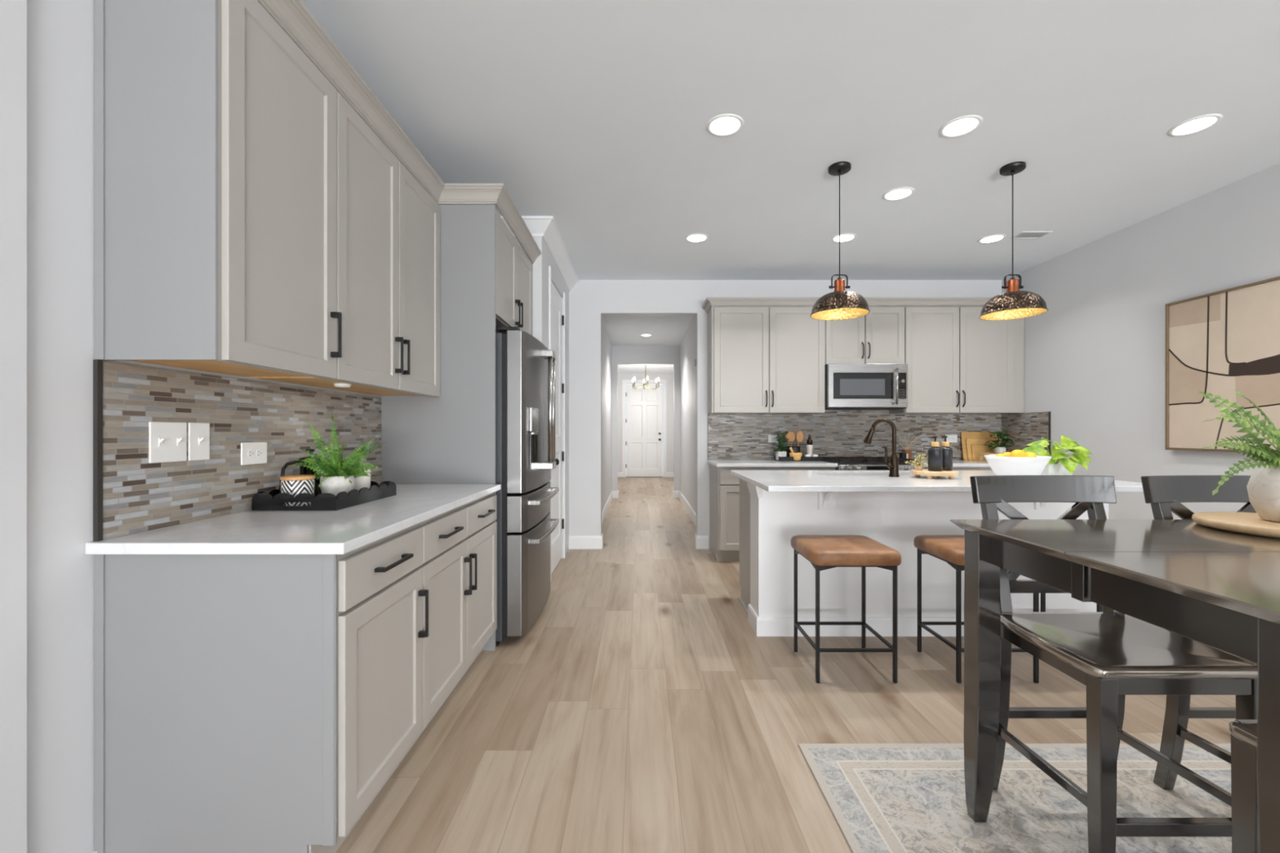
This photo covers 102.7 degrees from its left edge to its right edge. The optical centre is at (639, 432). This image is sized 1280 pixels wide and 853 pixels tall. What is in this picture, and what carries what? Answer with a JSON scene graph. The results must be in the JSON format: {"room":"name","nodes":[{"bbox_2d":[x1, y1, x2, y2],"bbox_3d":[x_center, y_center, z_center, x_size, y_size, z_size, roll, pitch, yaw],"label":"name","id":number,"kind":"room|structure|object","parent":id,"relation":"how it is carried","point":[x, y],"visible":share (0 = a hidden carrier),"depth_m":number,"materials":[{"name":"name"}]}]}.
{"room":"kitchen","nodes":[
{"label":"kitchen","id":0,"kind":"room"},
{"bbox_2d":[26,0,380,852],"bbox_3d":[-1.515,-0.182,-1.400,0.170,2.764,10.400,0,0,0],"label":"wall","id":1,"kind":"structure","parent":0,"point":[60,33],"depth_m":1.26,"materials":[{"name":"white paint"}]},
{"bbox_2d":[0,0,26,852],"bbox_3d":[-1.420,-0.100,1.120,0.018,2.600,0.120,0,0,0],"label":"trim","id":2,"kind":"structure","parent":1,"relation":"attached to","point":[13,13],"depth_m":1.15,"materials":[{"name":"white paint"}]},
{"bbox_2d":[93,0,342,379],"bbox_3d":[-1.245,-0.720,1.595,0.366,1.060,0.511,0,0,0],"label":"upper cabinet","id":3,"kind":"object","parent":1,"relation":"attached to","point":[215,133],"visible":1,"depth_m":1.34,"materials":[{"name":"beige paint"}]},
{"bbox_2d":[257,0,541,263],"bbox_3d":[-0.979,-1.293,2.518,0.384,0.084,2.610,0,0,12],"label":"crown molding","id":4,"kind":"structure","parent":3,"relation":"attached to","point":[293,16],"depth_m":2.10,"materials":[{"name":"beige paint"}]},
{"bbox_2d":[93,360,381,541],"bbox_3d":[-1.423,0.048,2.075,0.012,0.475,1.474,0,0,0],"label":"tile backsplash","id":5,"kind":"structure","parent":1,"relation":"attached to","point":[132,495],"depth_m":1.66,"materials":[{"name":"tile"}]},
{"bbox_2d":[148,422,186,462],"bbox_3d":[-1.410,0.030,1.538,0.018,0.120,0.120,0,0,0],"label":"light switch","id":6,"kind":"object","parent":5,"relation":"attached to","point":[167,441],"visible":1,"depth_m":1.53,"materials":[{"name":"white plastic"}]},
{"bbox_2d":[187,422,209,460],"bbox_3d":[-1.410,0.030,1.645,0.018,0.120,0.077,0,0,0],"label":"light switch","id":7,"kind":"object","parent":5,"relation":"attached to","point":[198,433],"visible":1,"depth_m":1.64,"materials":[{"name":"white plastic"}]},
{"bbox_2d":[240,442,266,465],"bbox_3d":[-1.415,0.078,1.880,0.008,0.080,0.124,0,0,0],"label":"wall outlet","id":8,"kind":"object","parent":5,"relation":"attached to","point":[251,453],"visible":1,"depth_m":1.87,"materials":[{"name":"white plastic"}]},
{"bbox_2d":[252,91,439,397],"bbox_3d":[-1.240,-0.720,2.331,0.357,1.060,0.958,0,0,0],"label":"upper cabinet","id":9,"kind":"object","parent":1,"relation":"attached to","point":[388,224],"visible":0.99,"depth_m":2.20,"materials":[{"name":"beige paint"}]},
{"bbox_2d":[333,382,351,387],"bbox_3d":[-1.220,-0.191,2.100,0.064,0.014,0.064,0,0,0],"label":"puck light","id":10,"kind":"object","parent":9,"relation":"attached to","point":[337,384],"visible":1,"depth_m":2.08,"materials":[{"name":"white plastic"}]},
{"bbox_2d":[495,208,532,335],"bbox_3d":[-1.097,-0.950,3.308,0.663,0.600,0.952,0,0,0],"label":"upper cabinet","id":11,"kind":"object","parent":1,"relation":"attached to","point":[513,269],"visible":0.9,"depth_m":3.19,"materials":[{"name":"beige paint"}]},
{"bbox_2d":[514,236,568,558],"bbox_3d":[-1.165,-0.182,4.536,0.870,2.764,1.462,0,0,0],"label":"wall","id":12,"kind":"structure","parent":0,"point":[540,266],"depth_m":4.03,"materials":[{"name":"white paint"}]},
{"bbox_2d":[501,216,578,291],"bbox_3d":[-1.025,-1.506,4.486,0.790,0.114,1.561,0,0,0],"label":"trim","id":13,"kind":"structure","parent":12,"relation":"attached to","point":[545,227],"depth_m":4.04,"materials":[{"name":"white paint"}]},
{"bbox_2d":[548,266,551,580],"bbox_3d":[-0.723,-0.065,4.120,0.014,2.530,0.039,0,0,0],"label":"trim","id":14,"kind":"structure","parent":12,"relation":"attached to","point":[549,267],"depth_m":4.10,"materials":[{"name":"white paint"}]},
{"bbox_2d":[551,282,564,573],"bbox_3d":[-0.721,-0.037,4.511,0.108,2.450,0.713,0,0,0],"label":"door","id":15,"kind":"structure","parent":12,"relation":"in","point":[557,319],"depth_m":4.65,"materials":[{"name":"white paint"}]},
{"bbox_2d":[563,292,565,558],"bbox_3d":[-0.723,-0.065,4.901,0.014,2.530,0.058,0,0,0],"label":"trim","id":16,"kind":"structure","parent":12,"relation":"attached to","point":[564,293],"depth_m":4.87,"materials":[{"name":"white paint"}]},
{"bbox_2d":[601,315,612,511],"bbox_3d":[-0.570,-0.182,7.343,0.120,2.764,3.913,0,0,0],"label":"wall","id":17,"kind":"structure","parent":0,"point":[606,348],"depth_m":7.71,"materials":[{"name":"white paint"}]},
{"bbox_2d":[601,490,618,524],"bbox_3d":[-0.452,1.133,7.415,0.116,0.134,4.010,0,0,0],"label":"baseboard","id":18,"kind":"structure","parent":17,"relation":"attached to","point":[604,512],"depth_m":8.06,"materials":[{"name":"white paint"}]},
{"bbox_2d":[617,373,673,477],"bbox_3d":[0.100,-0.182,13.680,2.900,2.764,0.120,0,0,0],"label":"wall","id":19,"kind":"structure","parent":0,"point":[668,377],"depth_m":13.62,"materials":[{"name":"white paint"}]},
{"bbox_2d":[626,384,662,477],"bbox_3d":[0.109,-0.030,13.610,0.972,2.460,0.100,0,0,0],"label":"door","id":20,"kind":"structure","parent":19,"relation":"in","point":[643,406],"depth_m":13.63,"materials":[{"name":"white paint"}]},
{"bbox_2d":[622,379,666,477],"bbox_3d":[0.115,-0.095,13.611,1.170,2.590,0.017,0,0,0],"label":"trim","id":21,"kind":"structure","parent":19,"relation":"attached to","point":[624,381],"depth_m":13.60,"materials":[{"name":"white paint"}]},
{"bbox_2d":[612,346,679,490],"bbox_3d":[0.100,-0.182,9.360,2.900,2.764,0.120,0,0,0],"label":"wall","id":22,"kind":"structure","parent":0,"point":[621,355],"depth_m":9.30,"materials":[{"name":"white paint"}]},
{"bbox_2d":[680,315,696,513],"bbox_3d":[0.790,-0.182,7.343,0.120,2.764,3.913,0,0,0],"label":"wall","id":23,"kind":"structure","parent":0,"point":[688,345],"depth_m":7.69,"materials":[{"name":"white paint"}]},
{"bbox_2d":[672,490,708,549],"bbox_3d":[0.652,1.133,7.335,0.156,0.134,4.169,0,0,0],"label":"baseboard","id":24,"kind":"structure","parent":23,"relation":"attached to","point":[701,542],"depth_m":6.64,"materials":[{"name":"white paint"}]},
{"bbox_2d":[568,280,1001,548],"bbox_3d":[1.510,-0.182,5.327,4.720,2.764,0.120,0,0,0],"label":"wall","id":25,"kind":"structure","parent":0,"point":[589,300],"depth_m":5.27,"materials":[{"name":"white paint"}]},
{"bbox_2d":[568,533,603,549],"bbox_3d":[-0.558,1.133,5.319,0.343,0.134,0.136,0,0,0],"label":"baseboard","id":26,"kind":"structure","parent":25,"relation":"attached to","point":[575,542],"depth_m":5.25,"materials":[{"name":"white paint"}]},
{"bbox_2d":[707,306,825,413],"bbox_3d":[1.242,-0.704,5.085,1.094,1.033,0.362,0,0,0],"label":"upper cabinet","id":27,"kind":"object","parent":25,"relation":"attached to","point":[762,359],"visible":0.97,"depth_m":4.95,"materials":[{"name":"beige paint"}]},
{"bbox_2d":[702,297,992,313],"bbox_3d":[2.177,-1.254,5.074,3.080,0.066,0.383,0,0,0],"label":"crown molding","id":28,"kind":"structure","parent":27,"relation":"attached to","point":[709,301],"depth_m":4.92,"materials":[{"name":"beige paint"}]},
{"bbox_2d":[707,409,1000,459],"bbox_3d":[2.202,0.028,5.261,3.014,0.515,0.012,0,0,0],"label":"tile backsplash","id":29,"kind":"structure","parent":25,"relation":"attached to","point":[833,433],"depth_m":5.26,"materials":[{"name":"tile"}]},
{"bbox_2d":[768,435,780,442],"bbox_3d":[1.377,0.068,5.252,0.120,0.080,0.008,0,0,0],"label":"wall outlet","id":30,"kind":"object","parent":29,"relation":"attached to","point":[771,437],"visible":0.76,"depth_m":5.25,"materials":[{"name":"white plastic"}]},
{"bbox_2d":[945,435,957,442],"bbox_3d":[3.195,0.068,5.252,0.120,0.080,0.008,0,0,0],"label":"wall outlet","id":31,"kind":"object","parent":29,"relation":"attached to","point":[951,438],"visible":0.93,"depth_m":5.25,"materials":[{"name":"white plastic"}]},
{"bbox_2d":[825,306,904,364],"bbox_3d":[2.175,-0.936,5.085,0.769,0.567,0.362,0,0,0],"label":"upper cabinet","id":32,"kind":"object","parent":25,"relation":"attached to","point":[876,337],"visible":0.73,"depth_m":4.95,"materials":[{"name":"beige paint"}]},
{"bbox_2d":[825,364,907,409],"bbox_3d":[2.175,-0.439,5.042,0.756,0.426,0.436,0,0,0],"label":"microwave","id":33,"kind":"object","parent":32,"relation":"attached to","point":[847,386],"visible":1,"depth_m":4.88,"materials":[{"name":"silver metal"}]},
{"bbox_2d":[888,306,1023,413],"bbox_3d":[3.139,-0.704,5.085,1.156,1.033,0.362,0,0,0],"label":"upper cabinet","id":34,"kind":"object","parent":25,"relation":"attached to","point":[958,362],"visible":0.94,"depth_m":4.95,"materials":[{"name":"beige paint"}]},
{"bbox_2d":[335,475,1235,852],"bbox_3d":[1.150,1.250,3.650,5.700,0.100,20.700,0,0,0],"label":"floor","id":35,"kind":"structure","parent":0,"point":[642,709],"depth_m":2.15,"materials":[{"name":"brown wood"}]},
{"bbox_2d":[93,524,428,852],"bbox_3d":[-1.089,0.758,1.595,0.677,0.884,0.511,0,0,0],"label":"base cabinet","id":36,"kind":"object","parent":35,"relation":"on","point":[243,703],"visible":0.9,"depth_m":1.34,"materials":[{"name":"beige paint"}]},
{"bbox_2d":[380,204,495,650],"bbox_3d":[-1.113,-0.025,2.821,0.631,2.450,0.018,0,0,0],"label":"refrigerator surround","id":37,"kind":"object","parent":35,"relation":"on","point":[449,437],"visible":0.51,"depth_m":2.81,"materials":[{"name":"grey paint"}]},
{"bbox_2d":[399,492,497,764],"bbox_3d":[-1.089,0.758,2.331,0.677,0.884,0.958,0,0,0],"label":"base cabinet","id":38,"kind":"object","parent":35,"relation":"on","point":[459,566],"visible":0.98,"depth_m":2.20,"materials":[{"name":"beige paint"}]},
{"bbox_2d":[84,484,501,554],"bbox_3d":[-1.096,0.300,2.064,0.666,0.030,1.494,0,0,0],"label":"countertop","id":39,"kind":"structure","parent":38,"relation":"on","point":[344,531],"depth_m":1.52,"materials":[{"name":"white stone"}]},
{"bbox_2d":[251,480,396,510],"bbox_3d":[-1.258,0.253,2.092,0.307,0.064,0.460,0,0,0],"label":"serving tray","id":40,"kind":"object","parent":39,"relation":"on","point":[261,500],"visible":0.67,"depth_m":1.86,"materials":[{"name":"black wood"}]},
{"bbox_2d":[280,475,315,506],"bbox_3d":[-1.303,0.222,1.950,0.112,0.110,0.112,0,0,0],"label":"canister","id":41,"kind":"object","parent":40,"relation":"on","point":[294,485],"visible":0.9,"depth_m":1.91,"materials":[{"name":"multicoloured ceramic"}]},
{"bbox_2d":[279,448,322,497],"bbox_3d":[-1.355,0.172,2.058,0.087,0.209,0.181,0,0,0],"label":"press","id":42,"kind":"object","parent":40,"relation":"on","point":[303,470],"visible":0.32,"depth_m":2.07,"materials":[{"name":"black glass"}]},
{"bbox_2d":[284,413,387,496],"bbox_3d":[-1.206,0.100,2.074,0.409,0.353,0.295,0,0,0],"label":"potted fern","id":43,"kind":"object","parent":40,"relation":"on","point":[333,481],"visible":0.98,"depth_m":2.04,"materials":[{"name":"green plant"}]},
{"bbox_2d":[320,475,355,496],"bbox_3d":[-1.225,0.226,2.075,0.124,0.103,0.124,0,0,0],"label":"pot","id":44,"kind":"object","parent":43,"relation":"attached to","point":[335,484],"depth_m":2.02,"materials":[{"name":"white ceramic"}]},
{"bbox_2d":[354,467,370,491],"bbox_3d":[-1.222,0.218,2.225,0.093,0.118,0.093,0,0,0],"label":"candle","id":45,"kind":"object","parent":40,"relation":"on","point":[362,482],"visible":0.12,"depth_m":2.20,"materials":[{"name":"white ceramic"}]},
{"bbox_2d":[495,326,559,646],"bbox_3d":[-0.976,0.304,3.315,0.848,1.792,0.914,0,0,0],"label":"refrigerator","id":46,"kind":"object","parent":35,"relation":"on","point":[525,368],"visible":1,"depth_m":2.88,"materials":[{"name":"silver metal"}]},
{"bbox_2d":[709,463,835,561],"bbox_3d":[1.252,0.758,4.948,1.074,0.884,0.636,0,0,0],"label":"base cabinet","id":47,"kind":"object","parent":35,"relation":"on","point":[724,487],"visible":0.2,"depth_m":4.69,"materials":[{"name":"beige paint"}]},
{"bbox_2d":[707,459,837,466],"bbox_3d":[1.243,0.300,4.949,1.096,0.030,0.634,0,0,0],"label":"countertop","id":48,"kind":"structure","parent":47,"relation":"on","point":[717,463],"depth_m":4.70,"materials":[{"name":"white stone"}]},
{"bbox_2d":[774,453,822,461],"bbox_3d":[1.576,0.253,5.110,0.412,0.064,0.220,0,0,0],"label":"serving tray","id":49,"kind":"object","parent":48,"relation":"on","point":[786,458],"visible":0.83,"depth_m":5.00,"materials":[{"name":"black wood"}]},
{"bbox_2d":[771,431,790,460],"bbox_3d":[1.415,0.134,5.114,0.196,0.286,0.185,0,0,0],"label":"potted herb","id":50,"kind":"object","parent":49,"relation":"on","point":[779,453],"visible":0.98,"depth_m":5.09,"materials":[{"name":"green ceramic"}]},
{"bbox_2d":[775,451,786,460],"bbox_3d":[1.408,0.234,5.110,0.085,0.085,0.085,0,0,0],"label":"pot","id":51,"kind":"object","parent":50,"relation":"attached to","point":[778,454],"depth_m":5.07,"materials":[{"name":"white ceramic"}]},
{"bbox_2d":[786,445,800,456],"bbox_3d":[1.545,0.209,5.150,0.132,0.135,0.132,0,0,0],"label":"utensil crock","id":52,"kind":"object","parent":49,"relation":"on","point":[796,449],"visible":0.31,"depth_m":5.10,"materials":[{"name":"ceramic"}]},
{"bbox_2d":[785,431,795,446],"bbox_3d":[1.510,0.129,5.142,0.105,0.271,0.017,0,0,0],"label":"wooden spoon","id":53,"kind":"object","parent":52,"relation":"in","point":[791,436],"visible":0.87,"depth_m":5.13,"materials":[{"name":"brown wood"}]},
{"bbox_2d":[795,431,804,446],"bbox_3d":[1.605,0.126,5.129,0.084,0.277,0.015,0,0,6],"label":"wooden spoon","id":54,"kind":"object","parent":52,"relation":"in","point":[800,435],"visible":0.96,"depth_m":5.12,"materials":[{"name":"brown wood"}]},
{"bbox_2d":[789,447,802,460],"bbox_3d":[1.535,0.211,5.045,0.119,0.131,0.119,0,0,45],"label":"mortar","id":55,"kind":"object","parent":49,"relation":"on","point":[797,456],"visible":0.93,"depth_m":5.00,"materials":[{"name":"brown wood"}]},
{"bbox_2d":[789,452,802,460],"bbox_3d":[1.535,0.239,5.045,0.120,0.075,0.120,0,0,0],"label":"bowl","id":56,"kind":"object","parent":55,"relation":"attached to","point":[797,456],"depth_m":4.99,"materials":[{"name":"brown wood"}]},
{"bbox_2d":[806,434,813,456],"bbox_3d":[1.690,0.149,5.100,0.064,0.255,0.064,0,0,0],"label":"pepper mill","id":57,"kind":"object","parent":49,"relation":"in","point":[809,442],"visible":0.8,"depth_m":5.08,"materials":[{"name":"white ceramic"}]},
{"bbox_2d":[791,534,901,683],"bbox_3d":[1.037,0.880,2.627,0.424,0.640,0.428,0,0,0],"label":"counter stool","id":58,"kind":"object","parent":35,"relation":"on","point":[824,552],"visible":1,"depth_m":2.46,"materials":[{"name":"brown leather"}]},
{"bbox_2d":[822,456,923,470],"bbox_3d":[2.175,0.725,4.914,0.764,0.950,0.682,0,0,0],"label":"range","id":59,"kind":"object","parent":35,"relation":"on","point":[844,463],"visible":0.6,"depth_m":4.65,"materials":[{"name":"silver metal"}]},
{"bbox_2d":[822,459,921,464],"bbox_3d":[2.175,0.286,4.942,0.764,0.016,0.625,0,0,0],"label":"cooktop","id":60,"kind":"object","parent":59,"relation":"in","point":[837,461],"depth_m":4.66,"materials":[{"name":"black glass"}]},
{"bbox_2d":[737,478,1108,636],"bbox_3d":[1.729,0.758,3.285,2.102,0.884,0.851,0,0,0],"label":"kitchen island","id":61,"kind":"object","parent":35,"relation":"on","point":[769,521],"visible":0.56,"depth_m":3.02,"materials":[{"name":"white paint"}]},
{"bbox_2d":[730,470,1143,492],"bbox_3d":[1.754,0.300,3.265,2.153,0.030,1.130,0,0,0],"label":"island countertop","id":62,"kind":"structure","parent":61,"relation":"on","point":[771,481],"depth_m":2.93,"materials":[{"name":"white stone"}]},
{"bbox_2d":[863,417,899,477],"bbox_3d":[1.553,0.098,3.297,0.212,0.374,0.091,0,0,27],"label":"faucet","id":63,"kind":"object","parent":62,"relation":"on","point":[892,464],"visible":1,"depth_m":3.27,"materials":[{"name":"brown metal"}]},
{"bbox_2d":[910,469,958,479],"bbox_3d":[1.838,0.263,3.200,0.262,0.044,0.262,0,0,0],"label":"wooden pedestal","id":64,"kind":"object","parent":62,"relation":"on","point":[929,474],"visible":0.87,"depth_m":3.12,"materials":[{"name":"brown wood"}]},
{"bbox_2d":[905,453,928,470],"bbox_3d":[1.756,0.186,3.237,0.155,0.108,0.127,0,0,-14],"label":"potted plant","id":65,"kind":"object","parent":64,"relation":"on","point":[917,467],"visible":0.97,"depth_m":3.22,"materials":[{"name":"beige plant"}]},
{"bbox_2d":[928,435,942,471],"bbox_3d":[1.825,0.132,3.165,0.080,0.218,0.080,0,0,0],"label":"soap bottle","id":66,"kind":"object","parent":64,"relation":"on","point":[935,452],"visible":1,"depth_m":3.14,"materials":[{"name":"black glass"}]},
{"bbox_2d":[940,435,952,471],"bbox_3d":[1.915,0.132,3.210,0.080,0.218,0.080,0,0,0],"label":"soap bottle","id":67,"kind":"object","parent":64,"relation":"on","point":[947,451],"visible":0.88,"depth_m":3.18,"materials":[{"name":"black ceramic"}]},
{"bbox_2d":[984,454,1051,475],"bbox_3d":[2.286,0.215,3.105,0.332,0.140,0.332,0,0,0],"label":"fruit bowl","id":68,"kind":"object","parent":62,"relation":"on","point":[1000,465],"visible":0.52,"depth_m":3.00,"materials":[{"name":"white ceramic"}]},
{"bbox_2d":[1009,449,1026,457],"bbox_3d":[2.266,0.143,3.065,0.103,0.078,0.076,0,0,-20],"label":"lemon","id":69,"kind":"object","parent":68,"relation":"in","point":[1015,453],"visible":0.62,"depth_m":3.04,"materials":[{"name":"yellow food"}]},
{"bbox_2d":[1040,462,1071,475],"bbox_3d":[2.650,0.243,3.300,0.145,0.085,0.145,0,0,0],"label":"pot","id":70,"kind":"object","parent":62,"relation":"on","point":[1055,468],"depth_m":3.23,"materials":[{"name":"white ceramic"}]},
{"bbox_2d":[1021,435,1093,475],"bbox_3d":[2.653,0.154,3.277,0.401,0.263,0.322,0,0,0],"label":"pothos","id":71,"kind":"object","parent":62,"relation":"on","point":[1068,466],"visible":0.88,"depth_m":3.23,"materials":[{"name":"green plant"}]},
{"bbox_2d":[923,466,991,470],"bbox_3d":[3.138,0.758,4.948,1.156,0.884,0.636,0,0,0],"label":"base cabinet","id":72,"kind":"object","parent":35,"relation":"on","point":[924,468],"visible":0.02,"depth_m":4.69,"materials":[{"name":"beige paint"}]},
{"bbox_2d":[915,459,990,466],"bbox_3d":[3.139,0.300,4.949,1.160,0.030,0.634,0,0,0],"label":"countertop","id":73,"kind":"structure","parent":72,"relation":"on","point":[956,463],"depth_m":4.70,"materials":[{"name":"white stone"}]},
{"bbox_2d":[886,432,925,458],"bbox_3d":[2.644,0.141,5.083,0.410,0.289,0.073,0,0,0],"label":"vase","id":74,"kind":"object","parent":73,"relation":"on","point":[908,451],"visible":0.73,"depth_m":5.07,"materials":[{"name":"brown ceramic"}]},
{"bbox_2d":[960,431,1001,460],"bbox_3d":[3.487,0.141,5.221,0.405,0.288,0.058,0,0,0],"label":"cutting board","id":75,"kind":"object","parent":73,"relation":"on","point":[964,435],"visible":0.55,"depth_m":5.23,"materials":[{"name":"brown wood"}]},
{"bbox_2d":[965,438,1002,460],"bbox_3d":[3.499,0.174,5.195,0.362,0.222,0.047,0,0,0],"label":"cutting board","id":76,"kind":"object","parent":73,"relation":"on","point":[969,442],"visible":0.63,"depth_m":5.20,"materials":[{"name":"brown wood"}]},
{"bbox_2d":[971,444,999,460],"bbox_3d":[3.506,0.205,5.170,0.308,0.160,0.037,0,0,0],"label":"cutting board","id":77,"kind":"object","parent":73,"relation":"on","point":[975,449],"visible":0.46,"depth_m":5.17,"materials":[{"name":"brown wood"}]},
{"bbox_2d":[978,453,999,461],"bbox_3d":[3.490,0.245,5.000,0.260,0.080,0.160,0,0,0],"label":"wooden riser","id":78,"kind":"object","parent":73,"relation":"on","point":[980,454],"visible":0.24,"depth_m":5.00,"materials":[{"name":"brown wood"}]},
{"bbox_2d":[983,429,1015,453],"bbox_3d":[3.513,0.089,5.004,0.265,0.232,0.267,0,0,43],"label":"potted plant","id":79,"kind":"object","parent":78,"relation":"on","point":[997,449],"visible":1,"depth_m":4.97,"materials":[{"name":"green plant"}]},
{"bbox_2d":[913,534,1039,683],"bbox_3d":[1.713,0.880,2.627,0.424,0.640,0.428,0,0,0],"label":"counter stool","id":80,"kind":"object","parent":35,"relation":"on","point":[949,548],"visible":0.52,"depth_m":2.56,"materials":[{"name":"black metal"}]},
{"bbox_2d":[798,743,1231,852],"bbox_3d":[1.877,1.196,0.756,2.545,0.008,2.413,0,0,0],"label":"area rug","id":81,"kind":"object","parent":35,"relation":"on","point":[882,797],"visible":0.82,"depth_m":1.66,"materials":[{"name":"beige fabric"}]},
{"bbox_2d":[969,475,1257,852],"bbox_3d":[1.367,0.670,1.528,0.479,1.044,0.506,0,0,0],"label":"dining chair","id":82,"kind":"object","parent":81,"relation":"on","point":[1116,655],"visible":0.74,"depth_m":1.42,"materials":[{"name":"black wood"}]},
{"bbox_2d":[949,519,1279,852],"bbox_3d":[1.821,0.740,1.232,1.600,0.904,0.915,0,0,0],"label":"dining table","id":83,"kind":"object","parent":81,"relation":"on","point":[1218,588],"visible":1,"depth_m":1.24,"materials":[{"name":"brown wood"}]},
{"bbox_2d":[1191,511,1279,538],"bbox_3d":[1.885,0.274,1.470,0.410,0.028,0.410,0,0,0],"label":"round board","id":84,"kind":"object","parent":83,"relation":"on","point":[1250,523],"visible":0.95,"depth_m":1.49,"materials":[{"name":"brown wood"}]},
{"bbox_2d":[1188,386,1279,522],"bbox_3d":[1.925,-0.010,1.452,0.540,0.538,0.515,0,0,39],"label":"potted fern","id":85,"kind":"object","parent":84,"relation":"on","point":[1263,486],"visible":1,"depth_m":1.48,"materials":[{"name":"green plant"}]},
{"bbox_2d":[1140,475,1256,790],"bbox_3d":[1.952,0.670,1.528,0.479,1.044,0.506,0,0,0],"label":"dining chair","id":86,"kind":"object","parent":81,"relation":"on","point":[1166,495],"visible":0.4,"depth_m":1.73,"materials":[{"name":"black wood"}]},
{"bbox_2d":[1229,720,1258,852],"bbox_3d":[1.425,0.670,0.802,0.479,1.044,0.506,0,0,0],"label":"dining chair","id":87,"kind":"object","parent":81,"relation":"on","point":[1245,828],"visible":0.59,"depth_m":1.03,"materials":[{"name":"brown wood"}]},
{"bbox_2d":[1040,593,1102,612],"bbox_3d":[2.389,0.880,2.627,0.424,0.640,0.428,0,0,0],"label":"counter stool","id":88,"kind":"object","parent":35,"relation":"on","point":[1099,607],"visible":0.02,"depth_m":2.79,"materials":[{"name":"black metal"}]},
{"bbox_2d":[300,0,1279,373],"bbox_3d":[1.150,-1.614,3.650,5.700,0.100,20.700,0,0,0],"label":"ceiling","id":89,"kind":"structure","parent":0,"point":[593,116],"depth_m":2.52,"materials":[{"name":"white paint"}]},
{"bbox_2d":[631,364,659,389],"bbox_3d":[0.126,-1.271,11.500,0.614,0.585,0.658,0,0,0],"label":"chandelier","id":90,"kind":"object","parent":89,"relation":"hanging from","point":[633,379],"visible":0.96,"depth_m":11.50,"materials":[{"name":"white metal"}]},
{"bbox_2d":[684,233,708,242],"bbox_3d":[0.457,-1.560,4.120,0.192,0.006,0.192,0,0,0],"label":"recessed light","id":91,"kind":"object","parent":89,"relation":"in","point":[693,237],"visible":1,"depth_m":4.11,"materials":[{"name":"white plastic"}]},
{"bbox_2d":[706,113,744,137],"bbox_3d":[0.433,-1.560,2.610,0.192,0.006,0.192,0,0,0],"label":"recessed light","id":92,"kind":"object","parent":89,"relation":"in","point":[726,124],"visible":1,"depth_m":2.60,"materials":[{"name":"white paint"}]},
{"bbox_2d":[809,161,870,320],"bbox_3d":[1.177,-1.128,3.020,0.330,0.870,0.330,0,0,-20],"label":"pendant light","id":93,"kind":"object","parent":89,"relation":"hanging from","point":[841,304],"visible":1,"depth_m":2.99,"materials":[{"name":"black metal"}]},
{"bbox_2d":[831,233,856,242],"bbox_3d":[1.640,-1.560,4.120,0.192,0.006,0.192,0,0,0],"label":"recessed light","id":94,"kind":"object","parent":89,"relation":"in","point":[844,237],"visible":0.98,"depth_m":4.11,"materials":[{"name":"white plastic"}]},
{"bbox_2d":[882,186,915,200],"bbox_3d":[1.695,-1.560,3.360,0.192,0.006,0.192,0,0,0],"label":"recessed light","id":95,"kind":"object","parent":89,"relation":"in","point":[898,193],"visible":1,"depth_m":3.35,"materials":[{"name":"white plastic"}]},
{"bbox_2d":[938,115,982,137],"bbox_3d":[1.640,-1.560,2.620,0.192,0.006,0.192,0,0,0],"label":"recessed light","id":96,"kind":"object","parent":89,"relation":"in","point":[964,125],"visible":1,"depth_m":2.61,"materials":[{"name":"white plastic"}]},
{"bbox_2d":[977,234,1006,243],"bbox_3d":[2.844,-1.560,4.140,0.192,0.006,0.192,0,0,0],"label":"recessed light","id":97,"kind":"object","parent":89,"relation":"in","point":[995,237],"visible":1,"depth_m":4.13,"materials":[{"name":"white plastic"}]},
{"bbox_2d":[978,161,1048,320],"bbox_3d":[2.198,-1.128,3.020,0.330,0.870,0.330,0,0,-20],"label":"pendant light","id":98,"kind":"object","parent":89,"relation":"hanging from","point":[1014,304],"visible":1,"depth_m":2.99,"materials":[{"name":"black metal"}]},
{"bbox_2d":[1009,231,1052,239],"bbox_3d":[3.100,-1.561,4.060,0.230,0.006,0.140,0,0,0],"label":"ceiling vent","id":99,"kind":"object","parent":89,"relation":"in","point":[1021,233],"visible":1,"depth_m":4.09,"materials":[{"name":"white metal"}]},
{"bbox_2d":[1167,113,1222,137],"bbox_3d":[2.826,-1.560,2.610,0.192,0.006,0.192,0,0,0],"label":"recessed light","id":100,"kind":"object","parent":89,"relation":"in","point":[1200,123],"visible":1,"depth_m":2.60,"materials":[{"name":"white plastic"}]},
{"bbox_2d":[1001,163,1279,519],"bbox_3d":[3.795,-0.182,-0.666,0.150,2.764,11.867,0,0,0],"label":"wall","id":101,"kind":"structure","parent":0,"point":[1095,361],"depth_m":3.87,"materials":[{"name":"white paint"}]},
{"bbox_2d":[1001,411,1050,454],"bbox_3d":[3.714,0.050,4.946,0.012,0.471,0.620,0,0,0],"label":"tile backsplash","id":102,"kind":"structure","parent":101,"relation":"attached to","point":[1028,428],"depth_m":4.92,"materials":[{"name":"tile"}]},
{"bbox_2d":[1164,275,1279,453],"bbox_3d":[3.695,-0.386,3.055,0.045,1.018,1.050,0,0,0],"label":"framed painting","id":103,"kind":"object","parent":101,"relation":"attached to","point":[1220,343],"visible":0.88,"depth_m":3.26,"materials":[{"name":"brown fabric"}]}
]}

